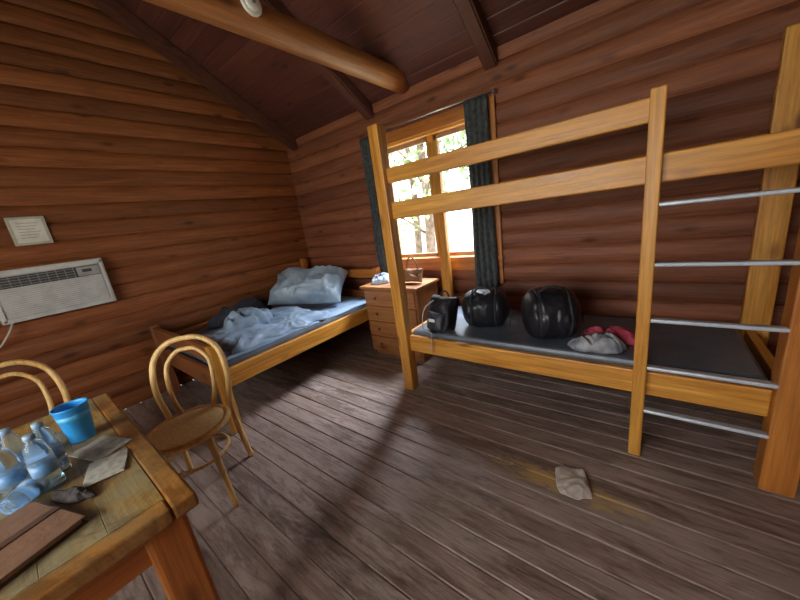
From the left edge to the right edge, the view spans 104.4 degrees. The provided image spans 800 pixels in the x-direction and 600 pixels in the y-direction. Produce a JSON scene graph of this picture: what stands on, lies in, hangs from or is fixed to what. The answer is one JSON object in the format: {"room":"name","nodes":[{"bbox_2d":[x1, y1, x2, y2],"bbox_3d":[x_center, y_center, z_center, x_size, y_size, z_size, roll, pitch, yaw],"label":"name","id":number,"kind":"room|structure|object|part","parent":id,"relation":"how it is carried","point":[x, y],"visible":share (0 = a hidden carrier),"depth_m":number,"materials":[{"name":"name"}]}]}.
{"room":"log cabin bedroom","nodes":[
{"label":"log cabin bedroom","id":0,"kind":"room"},
{"bbox_2d":[0,0,310,429],"bbox_3d":[-2.828,-0.819,2.542,0.028,3.838,4.680,4,19,38],"label":"wall","id":1,"kind":"structure","parent":0,"point":[189,208],"depth_m":2.86,"materials":[{"name":"brown wood"}]},
{"bbox_2d":[3,216,53,245],"bbox_3d":[-2.901,-0.542,2.429,0.024,0.215,0.205,4,19,38],"label":"framed notice","id":2,"kind":"object","parent":1,"relation":"attached to","point":[29,230],"visible":1,"depth_m":2.42,"materials":[{"name":"paper"}]},
{"bbox_2d":[0,258,116,347],"bbox_3d":[-2.890,0.032,2.437,0.091,0.562,0.972,4,19,38],"label":"air conditioner","id":3,"kind":"object","parent":1,"relation":"attached to","point":[28,293],"visible":1,"depth_m":2.49,"materials":[{"name":"plastic"}]},
{"bbox_3d":[-3.038,0.305,2.248,0.036,0.175,0.358,5,20,41],"label":"power cord","id":4,"kind":"part","parent":3,"relation":"part of","materials":[{"name":"plastic"}]},
{"bbox_2d":[0,264,100,289],"bbox_3d":[-2.805,-0.189,2.484,0.028,0.085,0.595,4,19,38],"label":"vent","id":5,"kind":"object","parent":3,"relation":"attached to","point":[68,273],"depth_m":2.47,"materials":[{"name":"grey plastic"}]},
{"bbox_3d":[-2.812,-0.255,2.468,0.035,0.040,0.650,4,19,38],"label":"frame","id":6,"kind":"part","parent":3,"relation":"part of","materials":[{"name":"plastic"}]},
{"bbox_2d":[0,275,110,319],"bbox_3d":[-2.781,-0.036,2.526,0.016,0.215,0.600,4,19,38],"label":"panel","id":7,"kind":"object","parent":3,"relation":"attached to","point":[26,301],"depth_m":2.49,"materials":[{"name":"plastic"}]},
{"bbox_3d":[-2.764,0.081,2.557,0.035,0.030,0.650,4,19,38],"label":"frame","id":8,"kind":"part","parent":3,"relation":"part of","materials":[{"name":"plastic"}]},
{"bbox_3d":[-2.665,-0.253,2.652,0.022,0.075,0.140,4,19,38],"label":"control panel","id":9,"kind":"part","parent":3,"relation":"part of","materials":[{"name":"grey plastic"}]},
{"bbox_2d":[116,0,598,138],"bbox_3d":[-0.234,-2.225,1.716,5.100,1.411,2.352,4,19,38],"label":"ceiling","id":10,"kind":"structure","parent":0,"point":[424,39],"depth_m":2.60,"materials":[{"name":"brown wood"}]},
{"bbox_2d":[87,0,296,150],"bbox_3d":[-2.086,-2.305,3.031,0.110,1.402,2.140,4,19,38],"label":"rafter","id":11,"kind":"object","parent":10,"relation":"attached to","point":[113,9],"visible":1,"depth_m":3.01,"materials":[{"name":"brown wood"}]},
{"bbox_2d":[143,0,409,93],"bbox_3d":[-1.304,-1.394,1.216,0.180,0.185,4.446,4,19,38],"label":"tie beam","id":12,"kind":"structure","parent":10,"relation":"attached to","point":[276,29],"depth_m":1.92,"materials":[{"name":"brown wood"}]},
{"bbox_2d":[240,0,261,16],"bbox_3d":[-0.800,-1.610,1.676,0.037,0.119,0.119,4,19,38],"label":"smoke detector","id":13,"kind":"object","parent":12,"relation":"attached to","point":[253,8],"visible":1,"depth_m":1.68,"materials":[{"name":"white plastic"}]},
{"bbox_2d":[259,0,372,119],"bbox_3d":[-1.044,-2.237,2.223,0.110,1.402,2.140,4,19,38],"label":"rafter","id":14,"kind":"object","parent":10,"relation":"attached to","point":[339,80],"visible":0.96,"depth_m":2.86,"materials":[{"name":"brown wood"}]},
{"bbox_2d":[453,0,496,69],"bbox_3d":[-0.026,-2.170,1.433,0.110,1.402,2.140,4,19,38],"label":"rafter","id":15,"kind":"object","parent":10,"relation":"attached to","point":[470,12],"visible":1,"depth_m":2.17,"materials":[{"name":"brown wood"}]},
{"bbox_2d":[108,328,799,599],"bbox_3d":[-0.613,1.150,1.512,5.100,0.006,4.780,4,19,38],"label":"floor","id":16,"kind":"structure","parent":0,"point":[357,483],"depth_m":1.58,"materials":[{"name":"brown wood"}]},
{"bbox_2d":[0,359,70,414],"bbox_3d":[-2.099,0.808,1.804,0.500,0.904,0.422,1,17,30],"label":"dining chair","id":17,"kind":"object","parent":16,"relation":"on","point":[54,375],"visible":0.2,"depth_m":1.93,"materials":[{"name":"wood"}]},
{"bbox_2d":[0,393,219,599],"bbox_3d":[-1.259,0.991,0.964,1.175,0.750,0.935,4,19,38],"label":"dining table","id":18,"kind":"object","parent":16,"relation":"on","point":[138,520],"visible":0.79,"depth_m":0.84,"materials":[{"name":"brown wood"}]},
{"bbox_2d":[0,443,28,497],"bbox_3d":[-1.144,0.501,0.904,0.059,0.188,0.059,4,19,38],"label":"water bottle","id":19,"kind":"object","parent":18,"relation":"on","point":[13,473],"visible":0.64,"depth_m":0.89,"materials":[{"name":"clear plastic"}]},
{"bbox_2d":[0,427,29,475],"bbox_3d":[-1.211,0.490,0.980,0.059,0.188,0.059,4,19,38],"label":"water bottle","id":20,"kind":"object","parent":18,"relation":"on","point":[9,440],"visible":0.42,"depth_m":0.96,"materials":[{"name":"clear plastic"}]},
{"bbox_2d":[0,465,61,515],"bbox_3d":[-1.097,0.552,0.940,0.059,0.059,0.188,-11,15,-10],"label":"water bottle","id":21,"kind":"object","parent":18,"relation":"on","point":[28,490],"visible":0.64,"depth_m":0.87,"materials":[{"name":"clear plastic"}]},
{"bbox_2d":[0,501,87,589],"bbox_3d":[-0.982,0.620,0.690,0.250,0.024,0.342,-3,16,19],"label":"wooden board","id":22,"kind":"object","parent":18,"relation":"on","point":[32,531],"visible":1,"depth_m":0.77,"materials":[{"name":"wood"}]},
{"bbox_2d":[21,432,66,493],"bbox_3d":[-1.073,0.484,0.928,0.059,0.188,0.059,4,19,38],"label":"water bottle","id":23,"kind":"object","parent":18,"relation":"on","point":[40,460],"visible":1,"depth_m":0.91,"materials":[{"name":"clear plastic"}]},
{"bbox_2d":[30,421,71,472],"bbox_3d":[-1.124,0.475,0.992,0.059,0.188,0.059,4,19,38],"label":"water bottle","id":24,"kind":"object","parent":18,"relation":"on","point":[46,434],"visible":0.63,"depth_m":0.99,"materials":[{"name":"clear plastic"}]},
{"bbox_2d":[56,431,67,444],"bbox_3d":[-1.279,0.530,1.119,0.059,0.059,0.188,-6,15,9],"label":"water bottle","id":25,"kind":"object","parent":18,"relation":"on","point":[61,435],"visible":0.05,"depth_m":1.15,"materials":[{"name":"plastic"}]},
{"bbox_2d":[49,397,95,443],"bbox_3d":[-1.235,0.464,1.183,0.104,0.142,0.104,4,19,38],"label":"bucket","id":26,"kind":"object","parent":18,"relation":"on","point":[74,418],"visible":1,"depth_m":1.16,"materials":[{"name":"blue plastic"}]},
{"bbox_2d":[50,486,96,503],"bbox_3d":[-0.948,0.557,0.897,0.151,0.026,0.051,-5,15,12],"label":"pouch","id":27,"kind":"object","parent":18,"relation":"on","point":[75,495],"visible":1,"depth_m":0.88,"materials":[{"name":"fabric"}]},
{"bbox_2d":[69,435,132,460],"bbox_3d":[-1.073,0.528,1.112,0.171,0.008,0.110,-3,16,19],"label":"paper sheet","id":28,"kind":"object","parent":18,"relation":"on","point":[103,446],"visible":1,"depth_m":1.10,"materials":[{"name":"white paper"}]},
{"bbox_2d":[83,448,127,486],"bbox_3d":[-0.949,0.539,1.003,0.102,0.007,0.140,-19,18,-35],"label":"paper sheet","id":29,"kind":"object","parent":18,"relation":"on","point":[99,470],"visible":1,"depth_m":0.99,"materials":[{"name":"white paper"}]},
{"bbox_3d":[-0.623,0.929,0.949,0.100,0.706,0.100,4,19,38],"label":"leg","id":30,"kind":"part","parent":18,"relation":"part of","materials":[{"name":"brown wood"}]},
{"bbox_2d":[146,334,253,507],"bbox_3d":[-1.183,0.694,1.753,0.422,0.904,0.500,-12,15,-13],"label":"dining chair","id":31,"kind":"object","parent":16,"relation":"on","point":[185,430],"visible":0.88,"depth_m":1.80,"materials":[{"name":"wood"}]},
{"bbox_3d":[-1.172,0.705,1.718,0.378,0.021,0.378,-12,15,-13],"label":"seat","id":32,"kind":"part","parent":31,"relation":"part of","materials":[{"name":"wood"}]},
{"bbox_3d":[-0.960,0.926,1.672,0.102,0.440,0.037,5,19,40],"label":"leg","id":33,"kind":"part","parent":31,"relation":"part of","materials":[{"name":"brown wood"}]},
{"bbox_2d":[149,258,380,433],"bbox_3d":[-1.303,0.213,3.353,1.420,1.040,1.900,4,19,38],"label":"bed","id":34,"kind":"object","parent":16,"relation":"on","point":[344,315],"visible":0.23,"depth_m":2.75,"materials":[{"name":"brown wood"}]},
{"bbox_3d":[-1.870,0.358,2.635,1.280,0.120,0.040,4,19,38],"label":"footboard","id":35,"kind":"part","parent":34,"relation":"part of","materials":[{"name":"brown wood"}]},
{"bbox_3d":[-1.840,0.568,2.691,1.280,0.160,0.040,4,19,38],"label":"footboard","id":36,"kind":"part","parent":34,"relation":"part of","materials":[{"name":"brown wood"}]},
{"bbox_2d":[207,298,271,328],"bbox_3d":[-1.789,0.106,3.494,0.286,0.197,0.735,4,19,38],"label":"jacket","id":37,"kind":"object","parent":34,"relation":"on","point":[221,315],"visible":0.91,"depth_m":3.39,"materials":[{"name":"fabric"}]},
{"bbox_2d":[198,305,329,354],"bbox_3d":[-1.319,0.164,3.014,0.938,0.196,1.075,4,19,38],"label":"sleeping bag","id":38,"kind":"object","parent":34,"relation":"on","point":[244,329],"visible":0.98,"depth_m":2.92,"materials":[{"name":"fabric"}]},
{"bbox_3d":[-1.296,0.253,3.362,1.305,0.133,1.750,4,19,38],"label":"mattress","id":39,"kind":"part","parent":34,"relation":"part of","materials":[{"name":"fabric"}]},
{"bbox_3d":[-0.754,0.335,2.960,0.040,0.140,1.760,4,19,38],"label":"rail","id":40,"kind":"part","parent":34,"relation":"part of","materials":[{"name":"brown wood"}]},
{"bbox_2d":[267,265,348,304],"bbox_3d":[-1.066,-0.179,3.594,0.874,0.421,0.489,-6,15,8],"label":"pillow","id":41,"kind":"object","parent":34,"relation":"on","point":[306,284],"visible":1,"depth_m":3.46,"materials":[{"name":"blue fabric"}]},
{"bbox_3d":[-0.751,-0.016,4.046,1.280,0.260,0.040,4,19,38],"label":"headboard","id":42,"kind":"part","parent":34,"relation":"part of","materials":[{"name":"brown wood"}]},
{"bbox_3d":[-0.796,-0.342,3.960,1.280,0.100,0.040,4,19,38],"label":"headboard","id":43,"kind":"part","parent":34,"relation":"part of","materials":[{"name":"brown wood"}]},
{"bbox_2d":[359,278,438,361],"bbox_3d":[0.030,0.191,3.264,0.720,0.770,0.433,4,19,38],"label":"dresser","id":44,"kind":"object","parent":16,"relation":"on","point":[378,298],"visible":0.59,"depth_m":3.12,"materials":[{"name":"brown wood"}]},
{"bbox_2d":[371,272,389,284],"bbox_3d":[-0.192,-0.238,3.267,0.255,0.104,0.218,4,19,38],"label":"towel","id":45,"kind":"object","parent":44,"relation":"on","point":[383,277],"visible":0.94,"depth_m":3.20,"materials":[{"name":"fabric"}]},
{"bbox_3d":[-0.112,-0.011,3.064,0.630,0.152,0.022,4,19,38],"label":"drawer","id":46,"kind":"part","parent":44,"relation":"part of","materials":[{"name":"brown wood"}]},
{"bbox_3d":[-0.090,0.147,3.106,0.630,0.152,0.022,4,19,38],"label":"drawer","id":47,"kind":"part","parent":44,"relation":"part of","materials":[{"name":"brown wood"}]},
{"bbox_3d":[-0.068,0.306,3.148,0.630,0.152,0.022,4,19,38],"label":"drawer","id":48,"kind":"part","parent":44,"relation":"part of","materials":[{"name":"brown wood"}]},
{"bbox_3d":[-0.045,0.466,3.191,0.630,0.152,0.022,4,19,38],"label":"drawer","id":49,"kind":"part","parent":44,"relation":"part of","materials":[{"name":"brown wood"}]},
{"bbox_2d":[404,256,422,281],"bbox_3d":[0.121,-0.300,3.006,0.200,0.256,0.111,4,19,38],"label":"shoulder bag","id":50,"kind":"object","parent":44,"relation":"on","point":[411,275],"visible":0.99,"depth_m":2.97,"materials":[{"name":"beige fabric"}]},
{"bbox_2d":[555,465,591,499],"bbox_3d":[0.866,0.910,1.556,0.151,0.021,0.200,-2,16,22],"label":"crumpled cloth","id":51,"kind":"object","parent":16,"relation":"on","point":[572,482],"visible":1,"depth_m":1.54,"materials":[{"name":"beige fabric"}]},
{"bbox_2d":[367,23,799,497],"bbox_3d":[1.006,-0.279,2.041,2.150,2.030,0.860,4,19,38],"label":"bunk bed","id":52,"kind":"object","parent":16,"relation":"on","point":[724,365],"visible":0.94,"depth_m":1.56,"materials":[{"name":"brown wood"}]},
{"bbox_3d":[-0.032,-0.226,2.390,0.090,2.030,0.090,4,19,38],"label":"post","id":53,"kind":"part","parent":52,"relation":"part of","materials":[{"name":"brown wood"}]},
{"bbox_2d":[422,290,458,352],"bbox_3d":[0.299,0.154,2.399,0.319,0.420,0.272,-19,19,-37],"label":"backpack","id":54,"kind":"object","parent":52,"relation":"on","point":[442,313],"visible":1,"depth_m":2.34,"materials":[{"name":"black fabric"}]},
{"bbox_3d":[0.429,-0.428,2.967,0.090,2.000,0.060,4,19,38],"label":"post","id":55,"kind":"part","parent":52,"relation":"part of","materials":[{"name":"brown wood"}]},
{"bbox_2d":[462,287,510,327],"bbox_3d":[0.654,0.042,2.351,0.357,0.318,0.323,-1,16,23],"label":"sack","id":56,"kind":"object","parent":52,"relation":"on","point":[488,307],"visible":1,"depth_m":2.24,"materials":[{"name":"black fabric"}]},
{"bbox_3d":[0.612,-0.076,2.283,0.147,0.047,0.022,-1,16,23],"label":"handle","id":57,"kind":"part","parent":56,"relation":"part of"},
{"bbox_3d":[0.499,-0.842,1.752,1.505,0.100,0.038,4,19,38],"label":"guard rail","id":58,"kind":"part","parent":52,"relation":"part of","materials":[{"name":"brown wood"}]},
{"bbox_2d":[521,285,583,339],"bbox_3d":[0.975,0.067,2.000,0.358,0.361,0.366,-4,15,14],"label":"sack","id":59,"kind":"object","parent":52,"relation":"on","point":[551,311],"visible":1,"depth_m":1.87,"materials":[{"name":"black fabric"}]},
{"bbox_3d":[0.935,-0.067,1.918,0.147,0.052,0.024,-4,15,14],"label":"handle","id":60,"kind":"part","parent":59,"relation":"part of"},
{"bbox_3d":[0.851,0.395,1.938,1.920,0.132,0.040,4,19,38],"label":"rail","id":61,"kind":"part","parent":52,"relation":"part of","materials":[{"name":"brown wood"}]},
{"bbox_3d":[1.069,0.244,2.207,1.920,0.103,0.700,4,19,38],"label":"mattress","id":62,"kind":"part","parent":52,"relation":"part of","materials":[{"name":"fabric"}]},
{"bbox_3d":[0.711,-0.600,1.675,1.920,0.120,0.040,4,19,38],"label":"rail","id":63,"kind":"part","parent":52,"relation":"part of","materials":[{"name":"brown wood"}]},
{"bbox_2d":[567,331,626,353],"bbox_3d":[1.135,0.232,1.796,0.296,0.103,0.147,4,19,38],"label":"clothes","id":64,"kind":"object","parent":52,"relation":"on","point":[595,342],"visible":1,"depth_m":1.75,"materials":[{"name":"white fabric"}]},
{"bbox_2d":[582,326,634,345],"bbox_3d":[1.297,0.195,1.906,0.142,0.074,0.309,-18,18,-33],"label":"shirt","id":65,"kind":"object","parent":52,"relation":"on","point":[627,336],"visible":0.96,"depth_m":1.84,"materials":[{"name":"fabric"}]},
{"bbox_3d":[1.163,-0.013,1.473,0.054,1.765,0.048,4,19,38],"label":"ladder post","id":66,"kind":"part","parent":52,"relation":"part of","materials":[{"name":"brown wood"}]},
{"bbox_3d":[1.886,0.340,1.602,0.040,0.130,0.730,4,19,38],"label":"rail","id":67,"kind":"part","parent":52,"relation":"part of","materials":[{"name":"brown wood"}]},
{"bbox_3d":[2.049,-0.341,1.723,0.120,2.030,0.050,4,19,38],"label":"post","id":68,"kind":"part","parent":52,"relation":"part of","materials":[{"name":"brown wood"}]},
{"bbox_3d":[1.565,-0.124,1.157,0.110,2.030,0.100,4,19,38],"label":"post","id":69,"kind":"part","parent":52,"relation":"part of","materials":[{"name":"brown wood"}]},
{"bbox_2d":[286,0,799,357],"bbox_3d":[0.598,-0.791,2.909,5.000,2.680,0.028,4,19,38],"label":"wall","id":70,"kind":"structure","parent":0,"point":[718,60],"depth_m":2.14,"materials":[{"name":"brown wood"}]},
{"bbox_2d":[387,120,464,148],"bbox_3d":[0.276,-1.570,2.936,1.160,0.035,0.145,4,19,38],"label":"window frame","id":71,"kind":"structure","parent":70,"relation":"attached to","point":[462,122],"depth_m":2.88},
{"bbox_2d":[358,88,497,140],"bbox_3d":[0.169,-1.665,2.854,1.480,0.027,0.082,4,19,38],"label":"curtain rod","id":72,"kind":"object","parent":70,"relation":"attached to","point":[494,90],"visible":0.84,"depth_m":2.64,"materials":[{"name":"metal"}]},
{"bbox_2d":[359,138,387,273],"bbox_3d":[-0.266,-0.983,3.402,0.193,1.441,0.041,4,19,38],"label":"curtain","id":73,"kind":"object","parent":72,"relation":"hanging from","point":[364,144],"visible":0.76,"depth_m":3.39,"materials":[{"name":"fabric"}]},
{"bbox_2d":[463,94,498,287],"bbox_3d":[0.701,-0.863,2.674,0.223,1.561,0.041,4,19,38],"label":"curtain","id":74,"kind":"object","parent":72,"relation":"hanging from","point":[475,109],"visible":0.84,"depth_m":2.67,"materials":[{"name":"fabric"}]},
{"bbox_2d":[386,95,495,257],"bbox_3d":[0.343,-1.058,3.064,1.340,1.280,0.162,4,19,38],"label":"window","id":75,"kind":"structure","parent":70,"relation":"in","point":[455,115],"depth_m":2.94,"materials":[{"name":"brown wood"}]},
{"bbox_3d":[-0.058,-1.032,3.416,0.030,1.160,0.030,4,19,38],"label":"sash","id":76,"kind":"part","parent":75,"relation":"part of","materials":[{"name":"wood"}]},
{"bbox_3d":[0.065,-1.551,3.122,0.530,0.040,0.030,4,19,38],"label":"sash","id":77,"kind":"part","parent":75,"relation":"part of","materials":[{"name":"wood"}]},
{"bbox_3d":[0.213,-0.492,3.402,0.530,0.040,0.030,4,19,38],"label":"sash","id":78,"kind":"part","parent":75,"relation":"part of","materials":[{"name":"wood"}]},
{"bbox_3d":[0.337,-1.006,3.110,0.030,1.160,0.030,4,19,38],"label":"sash","id":79,"kind":"part","parent":75,"relation":"part of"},
{"bbox_3d":[0.364,-1.015,3.071,0.060,1.190,0.070,4,19,38],"label":"mullion","id":80,"kind":"part","parent":75,"relation":"part of","materials":[{"name":"wood"}]},
{"bbox_3d":[0.519,-1.521,2.770,0.500,0.040,0.030,4,19,38],"label":"sash","id":81,"kind":"part","parent":75,"relation":"part of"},
{"bbox_3d":[0.667,-0.463,3.050,0.500,0.040,0.030,4,19,38],"label":"sash","id":82,"kind":"part","parent":75,"relation":"part of","materials":[{"name":"brown wood"}]},
{"bbox_2d":[403,95,503,283],"bbox_3d":[0.319,-0.919,3.046,1.340,1.530,0.028,4,19,38],"label":"window frame","id":83,"kind":"structure","parent":70,"relation":"attached to","point":[491,113],"depth_m":2.74,"materials":[{"name":"brown wood"}]},
{"bbox_2d":[402,255,504,262],"bbox_3d":[0.424,-0.433,3.222,1.360,0.042,0.180,4,19,38],"label":"sill","id":84,"kind":"structure","parent":70,"relation":"attached to","point":[458,257],"depth_m":3.14,"materials":[{"name":"brown wood"}]},
{"label":"outside","id":85,"kind":"structure","parent":0,"visible":0},
{"bbox_2d":[400,221,472,253],"bbox_3d":[0.235,1.676,0.444,80.000,0.001,80.000,4,19,38],"label":"ground","id":86,"kind":"structure","parent":85,"point":[460,235],"depth_m":21.32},
{"bbox_2d":[394,133,463,252],"bbox_3d":[0.303,-3.651,8.249,3.919,6.262,3.770,4,19,38],"label":"tree","id":87,"kind":"object","parent":86,"relation":"on","point":[417,234],"visible":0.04,"depth_m":8.58,"materials":[{"name":"green plant"}]},
{"bbox_2d":[390,131,468,252],"bbox_3d":[0.330,-2.610,6.128,3.518,5.337,3.372,4,19,38],"label":"tree","id":88,"kind":"object","parent":86,"relation":"on","point":[429,231],"visible":0.11,"depth_m":6.05,"materials":[{"name":"green plant"}]},
{"bbox_2d":[443,131,473,250],"bbox_3d":[2.017,-4.271,9.395,3.430,6.408,3.998,7,21,44],"label":"tree","id":89,"kind":"object","parent":86,"relation":"on","point":[460,135],"visible":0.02,"depth_m":8.65,"materials":[{"name":"green plant"}]},
{"bbox_2d":[451,136,469,183],"bbox_3d":[2.126,-3.382,6.300,3.083,6.246,2.948,-6,15,6],"label":"tree","id":90,"kind":"object","parent":86,"relation":"on","point":[466,178],"visible":0.02,"depth_m":6.36,"materials":[{"name":"green plant"}]}
]}

